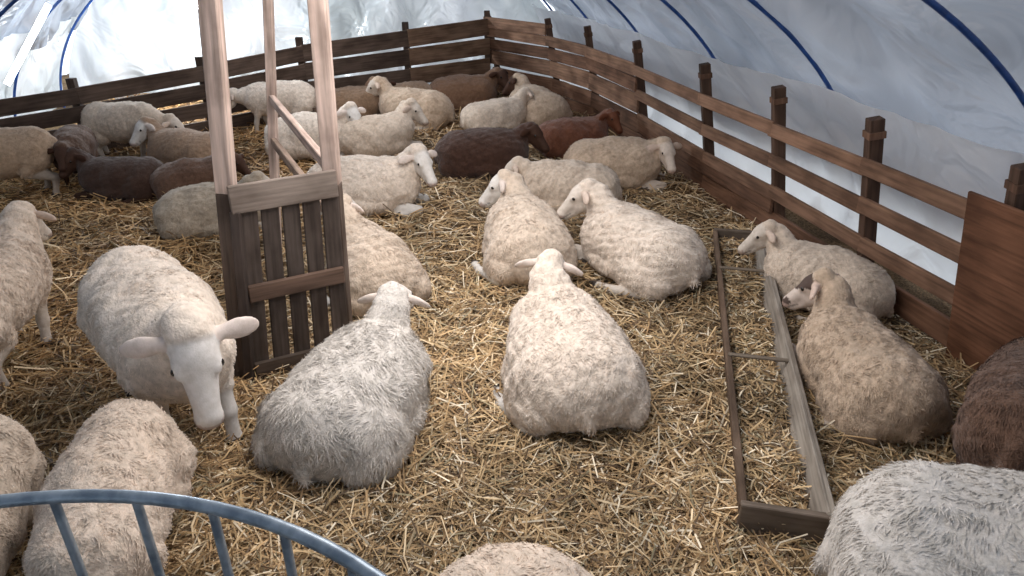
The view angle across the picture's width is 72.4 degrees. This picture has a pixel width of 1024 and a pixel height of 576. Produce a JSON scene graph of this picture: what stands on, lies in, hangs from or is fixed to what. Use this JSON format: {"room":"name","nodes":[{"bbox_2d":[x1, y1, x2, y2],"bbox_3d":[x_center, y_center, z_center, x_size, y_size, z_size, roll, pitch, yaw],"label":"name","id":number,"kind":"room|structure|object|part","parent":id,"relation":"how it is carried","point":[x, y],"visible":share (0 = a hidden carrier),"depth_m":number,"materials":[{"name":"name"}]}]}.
{"room":"farm building","nodes":[
{"label":"farm building","id":0,"kind":"room"},
{"bbox_2d":[0,15,77,118],"bbox_3d":[-4.271,-0.158,3.504,0.561,1.163,13.900,-6,27,-13],"label":"wall","id":1,"kind":"structure","parent":0,"point":[39,70],"depth_m":8.33,"materials":[{"name":"white plastic"}]},
{"bbox_2d":[69,0,552,98],"bbox_3d":[-2.606,-4.032,10.021,7.240,2.400,0.188,-6,27,-13],"label":"wall","id":2,"kind":"structure","parent":0,"point":[115,40],"depth_m":9.85,"materials":[{"name":"white plastic"}]},
{"bbox_2d":[0,73,968,575],"bbox_3d":[-0.960,-0.497,5.526,13.080,0.100,15.540,0,26,0],"label":"floor","id":3,"kind":"structure","parent":0,"point":[932,300],"depth_m":4.65,"materials":[{"name":"soil"}]},
{"bbox_2d":[80,101,184,156],"bbox_3d":[-3.747,-1.554,6.983,1.137,0.616,0.450,2,27,4],"label":"sheep","id":4,"kind":"object","parent":3,"relation":"on","point":[116,122],"visible":0.73,"depth_m":6.79},
{"bbox_2d":[0,489,387,575],"bbox_3d":[-0.800,1.279,0.709,1.940,1.048,1.940,0,26,0],"label":"metal railing","id":5,"kind":"object","parent":3,"relation":"on","point":[355,565],"visible":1,"depth_m":1.32,"materials":[{"name":"silver metal"}]},
{"bbox_2d":[0,10,490,164],"bbox_3d":[-2.800,-2.468,8.312,6.300,1.220,0.524,-21,34,-36],"label":"fence","id":6,"kind":"object","parent":3,"relation":"on","point":[76,96],"visible":0.43,"depth_m":8.39,"materials":[{"name":"brown wood"}]},
{"bbox_2d":[230,80,315,133],"bbox_3d":[-2.754,-2.057,7.993,1.117,0.610,0.431,-4,27,-9],"label":"sheep","id":7,"kind":"object","parent":3,"relation":"on","point":[295,96],"visible":0.66,"depth_m":7.83},
{"bbox_2d":[197,0,352,378],"bbox_3d":[-1.066,-0.469,3.256,0.702,2.048,0.325,0,26,0],"label":"wooden posts","id":8,"kind":"object","parent":3,"relation":"on","point":[210,12],"depth_m":3.07,"materials":[{"name":"beige wood"}]},
{"bbox_2d":[226,169,347,382],"bbox_3d":[-1.080,-0.036,3.399,0.516,1.042,0.290,0,26,0],"label":"gate","id":9,"kind":"object","parent":8,"relation":"attached to","point":[266,196],"depth_m":3.35,"materials":[{"name":"brown wood"}]},
{"bbox_2d":[262,0,321,242],"bbox_3d":[-1.202,-0.848,4.065,0.267,2.005,1.668,-15,30,-28],"label":"wooden post","id":10,"kind":"object","parent":3,"relation":"on","point":[275,107],"visible":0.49,"depth_m":4.41,"materials":[{"name":"beige wood"}]},
{"bbox_3d":[-1.202,-0.848,4.065,0.267,2.005,1.669,-15,30,-28],"label":"rail","id":11,"kind":"part","parent":10,"relation":"part of","materials":[{"name":"beige wood"}]},
{"bbox_2d":[13,0,587,116],"bbox_3d":[-2.098,-3.132,8.205,7.209,2.305,0.029,-6,27,-13],"label":"hoop","id":12,"kind":"object","parent":3,"relation":"on","point":[53,7],"visible":0.26,"depth_m":7.70},
{"bbox_2d":[59,0,552,107],"bbox_3d":[-2.492,-3.831,9.613,7.209,2.305,0.029,-6,27,-13],"label":"hoop","id":13,"kind":"object","parent":3,"relation":"on","point":[90,1],"visible":0.58,"depth_m":9.04},
{"bbox_2d":[0,0,638,32],"bbox_3d":[-1.705,-2.432,6.798,7.209,2.305,0.029,-6,27,-13],"label":"hoop","id":14,"kind":"object","parent":3,"relation":"on","point":[12,2],"visible":0.3,"depth_m":7.29},
{"bbox_2d":[0,87,978,575],"bbox_3d":[-1.388,-0.854,6.042,6.463,0.282,11.638,-6,27,-13],"label":"bedding","id":15,"kind":"object","parent":3,"relation":"on","point":[710,540],"visible":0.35,"depth_m":3.05,"materials":[{"name":"beige plant"}]},
{"bbox_2d":[0,414,46,575],"bbox_3d":[-1.722,0.840,2.136,0.440,0.644,1.085,-9,28,-18],"label":"sheep","id":16,"kind":"object","parent":15,"relation":"on","point":[22,465],"visible":0.87,"depth_m":2.26},
{"bbox_2d":[0,200,56,390],"bbox_3d":[-2.632,0.044,3.603,0.478,0.763,1.230,-4,27,-7],"label":"sheep","id":17,"kind":"object","parent":15,"relation":"on","point":[26,273],"visible":1,"depth_m":3.58},
{"bbox_2d":[0,125,59,199],"bbox_3d":[-4.409,-1.013,5.861,1.202,0.646,0.470,-12,29,-22],"label":"sheep","id":18,"kind":"object","parent":15,"relation":"on","point":[23,149],"visible":0.94,"depth_m":5.82},
{"bbox_2d":[47,124,98,189],"bbox_3d":[-3.914,-1.157,6.268,0.399,0.538,0.955,-9,28,-18],"label":"sheep","id":19,"kind":"object","parent":15,"relation":"on","point":[78,136],"visible":0.66,"depth_m":6.12},
{"bbox_2d":[21,397,198,575],"bbox_3d":[-1.253,0.795,2.241,0.427,0.629,1.041,-8,27,-15],"label":"sheep","id":20,"kind":"object","parent":15,"relation":"on","point":[127,444],"visible":0.84,"depth_m":2.10},
{"bbox_2d":[59,147,163,206],"bbox_3d":[-3.396,-0.989,6.013,0.903,0.438,0.555,-2,27,-4],"label":"sheep","id":21,"kind":"object","parent":15,"relation":"on","point":[125,178],"visible":0.83,"depth_m":5.88},
{"bbox_2d":[76,245,258,450],"bbox_3d":[-1.496,0.266,3.076,0.542,0.841,1.327,-22,34,-37],"label":"sheep","id":22,"kind":"object","parent":15,"relation":"on","point":[165,333],"visible":0.99,"depth_m":2.73},
{"bbox_2d":[129,116,211,163],"bbox_3d":[-3.170,-1.357,6.688,1.011,0.496,0.633,7,27,13],"label":"sheep","id":23,"kind":"object","parent":15,"relation":"on","point":[164,144],"visible":0.52,"depth_m":6.54},
{"bbox_2d":[149,153,251,199],"bbox_3d":[-2.709,-0.980,6.083,0.842,0.360,0.527,-9,28,-18],"label":"sheep","id":24,"kind":"object","parent":15,"relation":"on","point":[182,172],"visible":0.42,"depth_m":5.89},
{"bbox_2d":[152,171,269,244],"bbox_3d":[-2.213,-0.662,5.306,0.964,0.483,0.592,-7,27,-13],"label":"sheep","id":25,"kind":"object","parent":15,"relation":"on","point":[189,210],"visible":0.56,"depth_m":5.08},
{"bbox_2d":[263,101,365,160],"bbox_3d":[-2.032,-1.642,7.198,1.080,0.551,0.682,0,26,0],"label":"sheep","id":26,"kind":"object","parent":15,"relation":"on","point":[308,121],"visible":0.47,"depth_m":7.00},
{"bbox_2d":[249,281,433,490],"bbox_3d":[-0.687,0.375,3.150,0.710,0.543,1.200,7,27,14],"label":"sheep","id":27,"kind":"object","parent":15,"relation":"on","point":[353,408],"visible":1,"depth_m":2.82},
{"bbox_2d":[310,77,395,116],"bbox_3d":[-1.939,-2.283,8.510,1.077,0.532,0.676,-4,27,-9],"label":"sheep","id":28,"kind":"object","parent":15,"relation":"on","point":[358,94],"visible":0.27,"depth_m":8.32},
{"bbox_2d":[307,143,437,218],"bbox_3d":[-1.155,-0.892,5.660,1.153,0.578,0.704,2,26,4],"label":"sheep","id":29,"kind":"object","parent":15,"relation":"on","point":[371,182],"visible":0.6,"depth_m":5.50},
{"bbox_2d":[325,193,430,318],"bbox_3d":[-0.923,-0.229,4.365,0.634,0.544,0.982,-13,29,-25],"label":"sheep","id":30,"kind":"object","parent":15,"relation":"on","point":[377,256],"visible":0.62,"depth_m":4.13},
{"bbox_2d":[339,98,428,156],"bbox_3d":[-1.363,-1.665,7.275,1.034,0.524,0.655,-20,33,-35],"label":"sheep","id":31,"kind":"object","parent":15,"relation":"on","point":[390,133],"visible":0.85,"depth_m":7.06},
{"bbox_2d":[364,76,431,89],"bbox_3d":[-1.404,-2.453,8.876,1.070,0.510,0.632,-14,30,-27],"label":"sheep","id":32,"kind":"object","parent":15,"relation":"on","point":[419,84],"visible":0.2,"depth_m":8.83},
{"bbox_2d":[366,76,455,132],"bbox_3d":[-1.233,-2.193,8.293,1.179,0.565,0.714,9,28,18],"label":"sheep","id":33,"kind":"object","parent":15,"relation":"on","point":[436,106],"visible":0.63,"depth_m":8.10},
{"bbox_2d":[430,67,508,112],"bbox_3d":[-0.570,-2.599,9.121,1.146,0.554,0.719,0,26,0],"label":"sheep","id":34,"kind":"object","parent":15,"relation":"on","point":[462,90],"visible":0.65,"depth_m":8.91},
{"bbox_2d":[433,121,549,181],"bbox_3d":[-0.202,-1.333,6.632,1.105,0.501,0.667,0,26,0],"label":"sheep","id":35,"kind":"object","parent":15,"relation":"on","point":[475,152],"visible":0.82,"depth_m":6.41},
{"bbox_2d":[459,87,533,129],"bbox_3d":[-0.136,-2.053,8.096,1.016,0.488,0.620,-14,30,-27],"label":"sheep","id":36,"kind":"object","parent":15,"relation":"on","point":[504,112],"visible":0.75,"depth_m":7.88},
{"bbox_2d":[439,541,592,575],"bbox_3d":[-0.004,1.055,1.759,0.701,0.564,1.140,3,27,6],"label":"sheep","id":37,"kind":"object","parent":15,"relation":"on","point":[503,559],"visible":1,"depth_m":2.05},
{"bbox_2d":[470,169,577,286],"bbox_3d":[0.051,-0.425,4.746,0.690,0.554,1.138,-4,27,-9],"label":"sheep","id":38,"kind":"object","parent":15,"relation":"on","point":[520,225],"visible":0.91,"depth_m":4.45},
{"bbox_2d":[502,73,572,125],"bbox_3d":[0.239,-2.253,8.434,0.702,0.546,1.125,-14,30,-27],"label":"sheep","id":39,"kind":"object","parent":15,"relation":"on","point":[545,105],"visible":0.56,"depth_m":8.09},
{"bbox_2d":[504,156,622,221],"bbox_3d":[0.382,-0.837,5.706,1.055,0.438,0.644,4,27,7],"label":"sheep","id":40,"kind":"object","parent":15,"relation":"on","point":[553,180],"visible":0.58,"depth_m":5.55},
{"bbox_2d":[490,248,650,437],"bbox_3d":[0.238,0.226,3.433,0.726,0.559,1.202,-4,27,-7],"label":"sheep","id":41,"kind":"object","parent":15,"relation":"on","point":[568,366],"visible":1,"depth_m":3.08},
{"bbox_2d":[531,108,622,159],"bbox_3d":[0.664,-1.624,7.271,0.961,0.456,0.590,-4,27,-9],"label":"sheep","id":42,"kind":"object","parent":15,"relation":"on","point":[559,134],"visible":0.62,"depth_m":7.09},
{"bbox_2d":[564,136,681,193],"bbox_3d":[0.968,-1.156,6.308,1.082,0.473,0.686,4,27,7],"label":"sheep","id":43,"kind":"object","parent":15,"relation":"on","point":[637,162],"visible":0.63,"depth_m":6.08},
{"bbox_2d":[557,178,712,301],"bbox_3d":[0.765,-0.348,4.579,0.699,0.566,1.152,-23,35,-39],"label":"sheep","id":44,"kind":"object","parent":15,"relation":"on","point":[646,253],"visible":0.97,"depth_m":4.35},
{"bbox_2d":[738,219,896,322],"bbox_3d":[1.818,-0.104,4.205,0.957,0.463,0.586,24,35,39],"label":"sheep","id":45,"kind":"object","parent":15,"relation":"on","point":[788,260],"visible":0.66,"depth_m":4.09},
{"bbox_2d":[782,267,953,446],"bbox_3d":[1.613,0.295,3.330,0.642,0.527,1.039,-3,27,-5],"label":"sheep","id":46,"kind":"object","parent":15,"relation":"on","point":[861,375],"visible":0.98,"depth_m":3.07},
{"bbox_2d":[808,457,1023,575],"bbox_3d":[1.683,0.823,2.060,1.453,0.709,0.891,8,28,16],"label":"sheep","id":47,"kind":"object","parent":15,"relation":"on","point":[910,518],"visible":1,"depth_m":2.06},
{"bbox_2d":[660,0,715,58],"bbox_3d":[-1.311,-1.733,5.391,7.209,2.305,0.029,-6,27,-13],"label":"hoop","id":48,"kind":"object","parent":3,"relation":"on","point":[665,2],"visible":0.32,"depth_m":5.93},
{"bbox_2d":[483,11,1023,346],"bbox_3d":[1.687,-1.085,5.543,0.910,1.226,10.886,-8,28,-16],"label":"fence","id":49,"kind":"object","parent":3,"relation":"on","point":[748,195],"visible":0.78,"depth_m":5.18,"materials":[{"name":"brown wood"}]},
{"bbox_2d":[945,191,1023,371],"bbox_3d":[2.387,0.213,3.031,0.202,0.965,1.160,-6,27,-13],"label":"plywood panel","id":50,"kind":"object","parent":49,"relation":"attached to","point":[987,312],"visible":0.71,"depth_m":3.32,"materials":[{"name":"brown wood"}]},
{"bbox_2d":[712,228,834,544],"bbox_3d":[1.292,0.269,3.761,0.335,0.193,2.796,6,27,11],"label":"trough","id":51,"kind":"object","parent":3,"relation":"on","point":[814,521],"visible":0.56,"depth_m":2.95,"materials":[{"name":"brown wood"}]},
{"bbox_2d":[711,236,811,509],"bbox_3d":[1.274,0.260,3.763,0.338,0.154,2.757,6,27,11],"label":"straw","id":52,"kind":"object","parent":51,"relation":"in","point":[738,285],"visible":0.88,"depth_m":3.25,"materials":[{"name":"beige plant"}]},
{"bbox_2d":[747,0,833,90],"bbox_3d":[-0.917,-1.033,3.984,7.209,2.305,0.029,-6,27,-13],"label":"hoop","id":53,"kind":"object","parent":3,"relation":"on","point":[755,3],"visible":0.34,"depth_m":4.47},
{"bbox_2d":[921,0,1023,106],"bbox_3d":[-0.524,-0.334,2.577,7.209,2.305,0.029,-6,27,-13],"label":"hoop","id":54,"kind":"object","parent":3,"relation":"on","point":[933,4],"visible":1,"depth_m":2.92},
{"bbox_2d":[950,337,1023,471],"bbox_3d":[1.999,0.537,2.752,0.444,0.636,0.995,20,33,35],"label":"sheep","id":55,"kind":"object","parent":3,"relation":"on","point":[988,430],"visible":0.89,"depth_m":2.50},
{"bbox_2d":[0,0,1023,153],"bbox_3d":[-0.804,-1.352,3.880,7.357,1.970,13.900,-6,27,-13],"label":"ceiling","id":56,"kind":"structure","parent":0,"point":[903,58],"depth_m":4.02,"materials":[{"name":"white plastic"}]},
{"bbox_2d":[4,3,51,85],"bbox_3d":[-4.980,-2.508,7.202,0.060,0.758,0.638,19,32,33],"label":"tube light","id":57,"kind":"object","parent":56,"relation":"attached to","point":[42,16],"visible":1,"depth_m":7.18,"materials":[{"name":"white plastic"}]},
{"bbox_2d":[189,0,197,9],"bbox_3d":[-3.910,-3.029,9.036,0.220,1.380,0.090,0,26,0],"label":"floodlight","id":58,"kind":"object","parent":56,"relation":"attached to","point":[193,3],"visible":0.15,"depth_m":8.73,"materials":[{"name":"white"}]},
{"bbox_2d":[532,4,1023,284],"bbox_3d":[2.229,-0.875,4.966,0.629,1.146,13.901,-6,27,-12],"label":"wall","id":59,"kind":"structure","parent":0,"point":[931,154],"depth_m":5.04,"materials":[{"name":"white plastic"}]}
]}

